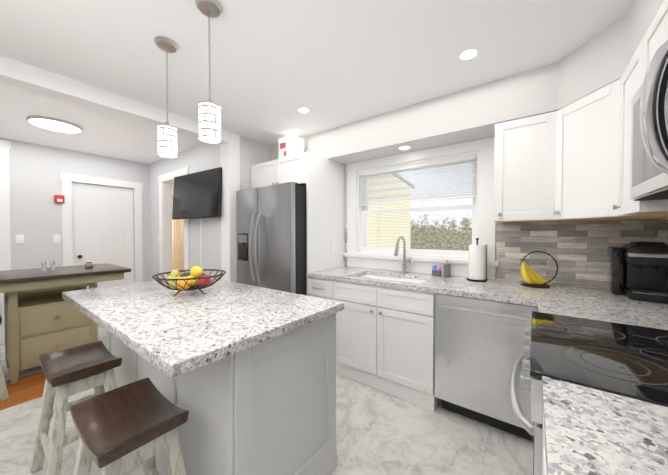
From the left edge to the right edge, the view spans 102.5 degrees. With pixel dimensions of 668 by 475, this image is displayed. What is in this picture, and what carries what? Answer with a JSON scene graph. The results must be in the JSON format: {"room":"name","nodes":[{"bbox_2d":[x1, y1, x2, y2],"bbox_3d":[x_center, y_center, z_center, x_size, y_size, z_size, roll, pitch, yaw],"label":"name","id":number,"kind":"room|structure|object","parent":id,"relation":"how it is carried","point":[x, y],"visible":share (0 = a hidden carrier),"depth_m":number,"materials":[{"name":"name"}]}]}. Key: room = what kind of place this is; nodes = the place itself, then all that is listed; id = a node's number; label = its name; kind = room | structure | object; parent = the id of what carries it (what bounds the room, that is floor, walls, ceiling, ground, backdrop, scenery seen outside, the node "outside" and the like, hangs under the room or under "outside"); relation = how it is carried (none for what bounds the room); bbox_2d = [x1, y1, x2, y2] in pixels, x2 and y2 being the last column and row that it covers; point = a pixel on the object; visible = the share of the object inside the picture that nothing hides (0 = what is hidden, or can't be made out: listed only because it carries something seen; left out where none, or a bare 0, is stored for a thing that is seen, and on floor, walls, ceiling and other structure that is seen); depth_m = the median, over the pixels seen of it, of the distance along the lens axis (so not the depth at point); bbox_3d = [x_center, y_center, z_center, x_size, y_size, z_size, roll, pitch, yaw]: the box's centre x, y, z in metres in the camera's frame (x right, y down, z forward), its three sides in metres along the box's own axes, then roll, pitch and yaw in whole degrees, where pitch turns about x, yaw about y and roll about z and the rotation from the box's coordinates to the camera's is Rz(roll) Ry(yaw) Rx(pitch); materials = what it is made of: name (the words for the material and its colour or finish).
{"room":"kitchen","nodes":[
{"label":"kitchen","id":0,"kind":"room"},
{"bbox_2d":[0,138,149,282],"bbox_3d":[-3.806,0.038,3.375,0.120,2.420,2.780,1,1,37],"label":"wall","id":1,"kind":"structure","parent":0,"point":[35,170],"depth_m":3.43,"materials":[{"name":"white paint"}]},
{"bbox_2d":[15,235,23,243],"bbox_3d":[-3.817,0.023,3.252,0.009,0.115,0.070,1,1,37],"label":"switch plate","id":2,"kind":"object","parent":1,"relation":"attached to","point":[19,239],"depth_m":3.25,"materials":[{"name":"white plastic"}]},
{"bbox_2d":[53,235,59,242],"bbox_3d":[-3.629,0.019,3.505,0.009,0.115,0.070,1,1,37],"label":"switch plate","id":3,"kind":"object","parent":1,"relation":"attached to","point":[56,238],"depth_m":3.50,"materials":[{"name":"white plastic"}]},
{"bbox_2d":[54,195,64,202],"bbox_3d":[-3.598,-0.504,3.511,0.040,0.100,0.090,1,1,37],"label":"fire alarm","id":4,"kind":"object","parent":1,"relation":"attached to","point":[58,198],"visible":1,"depth_m":3.50,"materials":[{"name":"red plastic"}]},
{"bbox_2d":[0,139,142,344],"bbox_3d":[-3.797,0.051,3.368,0.142,2.395,2.540,1,1,37],"label":"trim","id":5,"kind":"structure","parent":1,"relation":"attached to","point":[67,179],"depth_m":3.56,"materials":[{"name":"white wood"}]},
{"bbox_2d":[72,182,133,288],"bbox_3d":[-3.341,0.240,3.921,0.126,1.988,0.697,1,1,37],"label":"room door","id":6,"kind":"structure","parent":1,"relation":"in","point":[102,225],"depth_m":3.91,"materials":[{"name":"white wood"}]},
{"bbox_2d":[0,55,228,144],"bbox_3d":[-2.008,-1.090,1.937,0.164,0.120,2.650,1,1,37],"label":"header beam","id":7,"kind":"structure","parent":0,"point":[24,76],"depth_m":2.03,"materials":[{"name":"white paint"}]},
{"bbox_2d":[149,142,220,280],"bbox_3d":[-3.508,0.016,4.811,5.680,2.420,0.120,1,1,37],"label":"wall","id":8,"kind":"structure","parent":0,"point":[204,156],"depth_m":3.46,"materials":[{"name":"white paint"}]},
{"bbox_2d":[158,167,189,278],"bbox_3d":[-2.103,0.155,3.753,2.160,2.175,0.142,1,1,37],"label":"trim","id":9,"kind":"structure","parent":8,"relation":"attached to","point":[166,181],"depth_m":4.04,"materials":[{"name":"white wood"}]},
{"bbox_2d":[172,167,221,218],"bbox_3d":[-1.684,-0.516,3.304,1.000,0.561,0.121,1,1,33],"label":"screen","id":10,"kind":"object","parent":8,"relation":"attached to","point":[197,195],"visible":0.9,"depth_m":3.21,"materials":[{"name":"grey"}]},
{"bbox_2d":[200,218,202,268],"bbox_3d":[-1.659,0.369,3.357,0.030,1.480,0.011,1,1,37],"label":"cable","id":11,"kind":"object","parent":8,"relation":"attached to","point":[201,258],"visible":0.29,"depth_m":3.35,"materials":[{"name":"white plastic"}]},
{"bbox_2d":[240,136,271,189],"bbox_3d":[-0.939,0.038,3.390,0.140,2.420,0.930,1,1,37],"label":"wall","id":12,"kind":"structure","parent":0,"point":[253,152],"depth_m":3.17,"materials":[{"name":"white paint"}]},
{"bbox_2d":[220,131,239,281],"bbox_3d":[-1.181,0.043,3.064,0.176,2.420,0.133,1,1,37],"label":"column","id":13,"kind":"structure","parent":12,"relation":"attached to","point":[230,157],"depth_m":3.00,"materials":[{"name":"white paint"}]},
{"bbox_2d":[0,344,532,474],"bbox_3d":[-1.225,1.300,1.970,5.960,0.060,3.880,1,1,37],"label":"floor","id":14,"kind":"structure","parent":0,"point":[378,432],"depth_m":1.69,"materials":[{"name":"stone"}]},
{"bbox_2d":[0,314,8,401],"bbox_3d":[-2.811,0.950,2.012,0.341,0.633,0.451,1,1,37],"label":"stool","id":15,"kind":"object","parent":14,"relation":"on","point":[4,395],"visible":1,"depth_m":2.08,"materials":[{"name":"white wood"}]},
{"bbox_2d":[0,325,106,380],"bbox_3d":[-3.273,1.251,2.853,1.220,0.010,2.350,1,1,37],"label":"dining rug","id":16,"kind":"object","parent":14,"relation":"on","point":[102,334],"visible":0.11,"depth_m":2.67,"materials":[{"name":"white fabric"}]},
{"bbox_2d":[0,263,130,383],"bbox_3d":[-2.789,0.789,2.642,0.840,0.918,1.080,1,1,37],"label":"sideboard","id":17,"kind":"object","parent":16,"relation":"on","point":[42,316],"visible":0.85,"depth_m":2.46,"materials":[{"name":"brown wood"}]},
{"bbox_2d":[41,261,92,270],"bbox_3d":[-2.718,0.280,2.743,0.084,0.095,0.379,1,1,37],"label":"glasses","id":18,"kind":"object","parent":17,"relation":"on","point":[52,265],"visible":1,"depth_m":2.62,"materials":[{"name":"clear glass"}]},
{"bbox_2d":[30,341,133,474],"bbox_3d":[-1.384,0.961,1.466,0.451,0.628,0.341,1,1,37],"label":"stool","id":19,"kind":"object","parent":14,"relation":"on","point":[70,371],"visible":0.81,"depth_m":1.41,"materials":[{"name":"brown wood"}]},
{"bbox_2d":[70,377,188,474],"bbox_3d":[-0.789,0.967,1.036,0.451,0.628,0.341,1,1,37],"label":"stool","id":20,"kind":"object","parent":14,"relation":"on","point":[121,430],"visible":1,"depth_m":1.00,"materials":[{"name":"brown wood"}]},
{"bbox_2d":[107,314,336,474],"bbox_3d":[-0.794,0.833,1.696,1.554,0.878,0.652,1,1,37],"label":"kitchen island","id":21,"kind":"object","parent":14,"relation":"on","point":[244,375],"depth_m":1.18,"materials":[{"name":"white wood"}]},
{"bbox_2d":[62,278,343,381],"bbox_3d":[-0.849,0.374,1.598,1.610,0.040,0.876,1,1,37],"label":"island countertop","id":22,"kind":"structure","parent":21,"relation":"on","point":[185,332],"depth_m":1.23,"materials":[{"name":"white stone"}]},
{"bbox_2d":[152,266,225,295],"bbox_3d":[-0.900,0.266,1.687,0.409,0.170,0.409,1,1,37],"label":"fruit bowl","id":23,"kind":"object","parent":22,"relation":"on","point":[191,279],"visible":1,"depth_m":1.63,"materials":[{"name":"brown metal"}]},
{"bbox_2d":[236,182,306,295],"bbox_3d":[-0.528,0.357,3.075,0.876,1.787,0.893,1,1,37],"label":"fridge","id":24,"kind":"object","parent":14,"relation":"on","point":[271,225],"visible":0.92,"depth_m":2.67,"materials":[{"name":"grey metal"}]},
{"bbox_2d":[251,152,344,295],"bbox_3d":[-0.436,0.198,3.175,0.910,2.102,0.674,1,1,37],"label":"enclosure","id":25,"kind":"object","parent":14,"relation":"on","point":[321,179],"visible":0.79,"depth_m":2.86,"materials":[{"name":"white wood"}]},
{"bbox_2d":[278,135,303,158],"bbox_3d":[-0.478,-0.979,3.005,0.220,0.250,0.192,1,1,37],"label":"storage box","id":26,"kind":"object","parent":25,"relation":"on","point":[290,145],"visible":0.73,"depth_m":2.93,"materials":[{"name":"white"}]},
{"bbox_2d":[308,274,451,410],"bbox_3d":[0.426,0.825,2.556,1.216,0.868,0.653,1,1,37],"label":"base cabinet","id":27,"kind":"object","parent":14,"relation":"on","point":[385,331],"depth_m":2.16,"materials":[{"name":"white wood"}]},
{"bbox_2d":[312,266,667,313],"bbox_3d":[0.926,0.376,2.173,2.466,0.038,0.658,1,1,37],"label":"countertop","id":28,"kind":"structure","parent":27,"relation":"on","point":[492,290],"depth_m":1.83,"materials":[{"name":"grey stone"}]},
{"bbox_2d":[356,274,427,281],"bbox_3d":[0.510,0.483,2.454,0.710,0.210,0.410,1,1,37],"label":"sink","id":29,"kind":"object","parent":28,"relation":"in","point":[395,277],"depth_m":2.59,"materials":[{"name":"silver metal"}]},
{"bbox_2d":[394,236,411,272],"bbox_3d":[0.657,0.167,2.545,0.110,0.367,0.253,1,1,37],"label":"faucet","id":30,"kind":"object","parent":28,"relation":"on","point":[404,265],"visible":1,"depth_m":2.62,"materials":[{"name":"silver metal"}]},
{"bbox_2d":[432,265,440,275],"bbox_3d":[0.941,0.304,2.456,0.075,0.095,0.050,1,1,37],"label":"sponge caddy","id":31,"kind":"object","parent":28,"relation":"on","point":[436,270],"visible":1,"depth_m":2.44,"materials":[{"name":"grey plastic"}]},
{"bbox_2d":[444,259,450,276],"bbox_3d":[1.005,0.273,2.387,0.050,0.160,0.072,1,1,37],"label":"soap dispenser","id":32,"kind":"object","parent":28,"relation":"on","point":[447,269],"visible":1,"depth_m":2.38,"materials":[{"name":"grey metal"}]},
{"bbox_2d":[467,238,486,281],"bbox_3d":[1.184,0.179,2.216,0.150,0.353,0.150,1,1,37],"label":"paper towel","id":33,"kind":"object","parent":28,"relation":"on","point":[477,266],"visible":1,"depth_m":2.16,"materials":[{"name":"white paper"}]},
{"bbox_2d":[521,251,557,287],"bbox_3d":[1.504,0.229,1.966,0.218,0.260,0.176,1,1,37],"label":"stand","id":34,"kind":"object","parent":28,"relation":"on","point":[532,278],"visible":1,"depth_m":1.97,"materials":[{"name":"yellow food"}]},
{"bbox_2d":[608,241,667,303],"bbox_3d":[1.874,0.195,1.640,0.252,0.338,0.320,1,1,37],"label":"coffee maker","id":35,"kind":"object","parent":28,"relation":"on","point":[638,270],"visible":1,"depth_m":1.58,"materials":[{"name":"black plastic"}]},
{"bbox_2d":[536,298,667,329],"bbox_3d":[1.362,0.390,1.246,0.658,0.038,0.308,1,1,37],"label":"countertop","id":36,"kind":"structure","parent":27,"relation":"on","point":[601,313],"depth_m":1.29,"materials":[{"name":"grey stone"}]},
{"bbox_2d":[435,294,537,440],"bbox_3d":[1.117,0.836,1.961,0.596,0.863,0.626,1,1,37],"label":"dishwasher","id":37,"kind":"object","parent":14,"relation":"on","point":[479,346],"visible":0.9,"depth_m":1.76,"materials":[{"name":"grey metal"}]},
{"bbox_2d":[542,410,543,474],"bbox_3d":[0.701,0.859,0.363,0.656,0.868,0.450,1,1,37],"label":"base cabinet","id":38,"kind":"object","parent":14,"relation":"on","point":[543,410],"depth_m":0.70,"materials":[{"name":"white wood"}]},
{"bbox_2d":[542,376,667,474],"bbox_3d":[0.362,0.411,-0.097,0.658,0.038,1.583,1,1,37],"label":"countertop","id":39,"kind":"structure","parent":38,"relation":"on","point":[588,431],"depth_m":0.53,"materials":[{"name":"white stone"}]},
{"bbox_2d":[509,311,667,474],"bbox_3d":[1.011,0.818,0.868,0.740,0.932,0.719,1,1,37],"label":"range","id":40,"kind":"object","parent":14,"relation":"on","point":[627,360],"visible":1,"depth_m":0.84,"materials":[{"name":"black glass"}]},
{"bbox_2d":[0,0,632,194],"bbox_3d":[-2.164,-1.214,3.517,9.360,0.080,5.300,1,1,37],"label":"ceiling","id":41,"kind":"structure","parent":0,"point":[277,64],"depth_m":1.69,"materials":[{"name":"white paint"}]},
{"bbox_2d":[27,115,81,132],"bbox_3d":[-2.844,-1.147,2.740,0.396,0.029,0.396,1,1,37],"label":"recessed light","id":42,"kind":"object","parent":41,"relation":"in","point":[53,124],"visible":1,"depth_m":2.68,"materials":[{"name":"silver metal"}]},
{"bbox_2d":[154,36,178,157],"bbox_3d":[-0.988,-0.815,1.587,0.124,0.658,0.124,1,1,37],"label":"pendant light","id":43,"kind":"object","parent":41,"relation":"hanging from","point":[167,138],"visible":1,"depth_m":1.56,"materials":[{"name":"white glass"}]},
{"bbox_2d":[195,0,222,143],"bbox_3d":[-0.613,-0.810,1.320,0.124,0.658,0.124,1,1,37],"label":"pendant light","id":44,"kind":"object","parent":41,"relation":"hanging from","point":[209,121],"visible":1,"depth_m":1.29,"materials":[{"name":"white glass"}]},
{"bbox_2d":[297,107,309,112],"bbox_3d":[-0.277,-1.156,2.436,0.124,0.001,0.124,1,1,37],"label":"recessed light","id":45,"kind":"object","parent":41,"relation":"in","point":[303,110],"visible":1,"depth_m":2.44,"materials":[{"name":"white"}]},
{"bbox_2d":[458,48,479,60],"bbox_3d":[0.842,-1.145,1.677,0.124,0.001,0.124,1,1,37],"label":"recessed light","id":46,"kind":"object","parent":41,"relation":"in","point":[468,54],"visible":1,"depth_m":1.68,"materials":[{"name":"white plastic"}]},
{"bbox_2d":[272,0,663,164],"bbox_3d":[-0.315,-0.984,1.257,3.390,0.310,3.580,1,1,37],"label":"soffit","id":47,"kind":"structure","parent":0,"point":[601,59],"depth_m":1.99,"materials":[{"name":"white paint"}]},
{"bbox_2d":[398,146,410,149],"bbox_3d":[0.667,-0.848,2.535,0.124,0.001,0.124,1,1,37],"label":"recessed light","id":48,"kind":"object","parent":47,"relation":"in","point":[404,147],"visible":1,"depth_m":2.52,"materials":[{"name":"white"}]},
{"bbox_2d":[345,165,606,289],"bbox_3d":[0.803,0.048,2.766,3.680,2.420,0.150,1,1,37],"label":"wall","id":49,"kind":"structure","parent":0,"point":[346,206],"depth_m":3.16,"materials":[{"name":"white paint"}]},
{"bbox_2d":[343,136,498,279],"bbox_3d":[0.788,-0.252,2.741,1.560,1.196,0.200,1,1,37],"label":"window unit","id":50,"kind":"structure","parent":49,"relation":"in","point":[364,248],"depth_m":2.61,"materials":[{"name":"white wood"}]},
{"bbox_2d":[359,154,476,205],"bbox_3d":[0.778,-0.547,2.713,1.192,0.375,0.036,1,1,37],"label":"window blind","id":51,"kind":"object","parent":50,"relation":"attached to","point":[433,163],"visible":1,"depth_m":2.64,"materials":[{"name":"white"}]},
{"bbox_2d":[494,113,565,222],"bbox_3d":[1.421,-0.478,1.977,0.383,0.715,0.362,1,1,37],"label":"upper cabinet","id":52,"kind":"object","parent":49,"relation":"attached to","point":[518,142],"depth_m":1.89,"materials":[{"name":"white wood"}]},
{"bbox_3d":[-2.724,0.001,5.780,5.780,2.420,2.370,1,1,37],"label":"wall","id":53,"kind":"structure","parent":0,"visible":0},
{"bbox_2d":[172,200,183,275],"bbox_3d":[-4.505,0.038,7.930,0.085,2.220,0.520,1,1,37],"label":"curtain","id":54,"kind":"object","parent":53,"relation":"hanging from","point":[178,241],"visible":0.1,"depth_m":7.81,"materials":[{"name":"beige"}]},
{"bbox_3d":[1.060,0.088,0.156,0.150,2.420,3.730,1,1,37],"label":"wall","id":55,"kind":"structure","parent":0,"visible":0},
{"bbox_2d":[495,219,660,289],"bbox_3d":[1.720,0.116,1.985,0.900,0.483,0.010,1,1,37],"label":"tile backsplash","id":56,"kind":"structure","parent":55,"relation":"attached to","point":[578,251],"depth_m":1.98,"materials":[{"name":"tile"}]},
{"bbox_2d":[542,84,667,221],"bbox_3d":[1.666,-0.472,1.607,0.618,0.715,0.663,1,1,37],"label":"upper cabinet","id":57,"kind":"object","parent":55,"relation":"attached to","point":[570,162],"depth_m":1.62,"materials":[{"name":"white wood"}]},
{"bbox_2d":[610,48,667,219],"bbox_3d":[1.508,-0.465,1.178,0.358,0.715,0.391,1,1,37],"label":"upper cabinet","id":58,"kind":"object","parent":55,"relation":"attached to","point":[622,90],"depth_m":1.35,"materials":[{"name":"white wood"}]},
{"bbox_2d":[638,0,665,88],"bbox_3d":[1.277,-0.703,0.839,0.328,0.230,0.418,1,1,37],"label":"upper cabinet","id":59,"kind":"object","parent":55,"relation":"attached to","point":[654,38],"depth_m":1.03,"materials":[{"name":"white wood"}]},
{"bbox_2d":[630,40,667,200],"bbox_3d":[1.137,-0.364,0.747,0.437,0.434,0.735,1,1,37],"label":"microwave","id":60,"kind":"object","parent":59,"relation":"attached to","point":[649,147],"visible":1,"depth_m":0.77,"materials":[{"name":"silver metal"}]},
{"bbox_2d":[661,219,667,292],"bbox_3d":[1.160,0.123,0.425,0.010,0.518,3.180,1,1,37],"label":"tile backsplash","id":61,"kind":"structure","parent":55,"relation":"attached to","point":[664,222],"depth_m":1.70,"materials":[{"name":"tile"}]},
{"bbox_2d":[666,0,667,40],"bbox_3d":[1.049,-0.698,0.533,0.328,0.230,0.530,1,1,37],"label":"upper cabinet","id":62,"kind":"object","parent":55,"relation":"attached to","point":[666,0],"depth_m":0.91,"materials":[{"name":"white wood"}]},
{"label":"outside","id":63,"kind":"structure","parent":0,"visible":0},
{"bbox_2d":[366,163,472,250],"bbox_3d":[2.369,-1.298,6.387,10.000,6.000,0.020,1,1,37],"label":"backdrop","id":64,"kind":"structure","parent":63,"point":[456,235],"depth_m":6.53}
]}

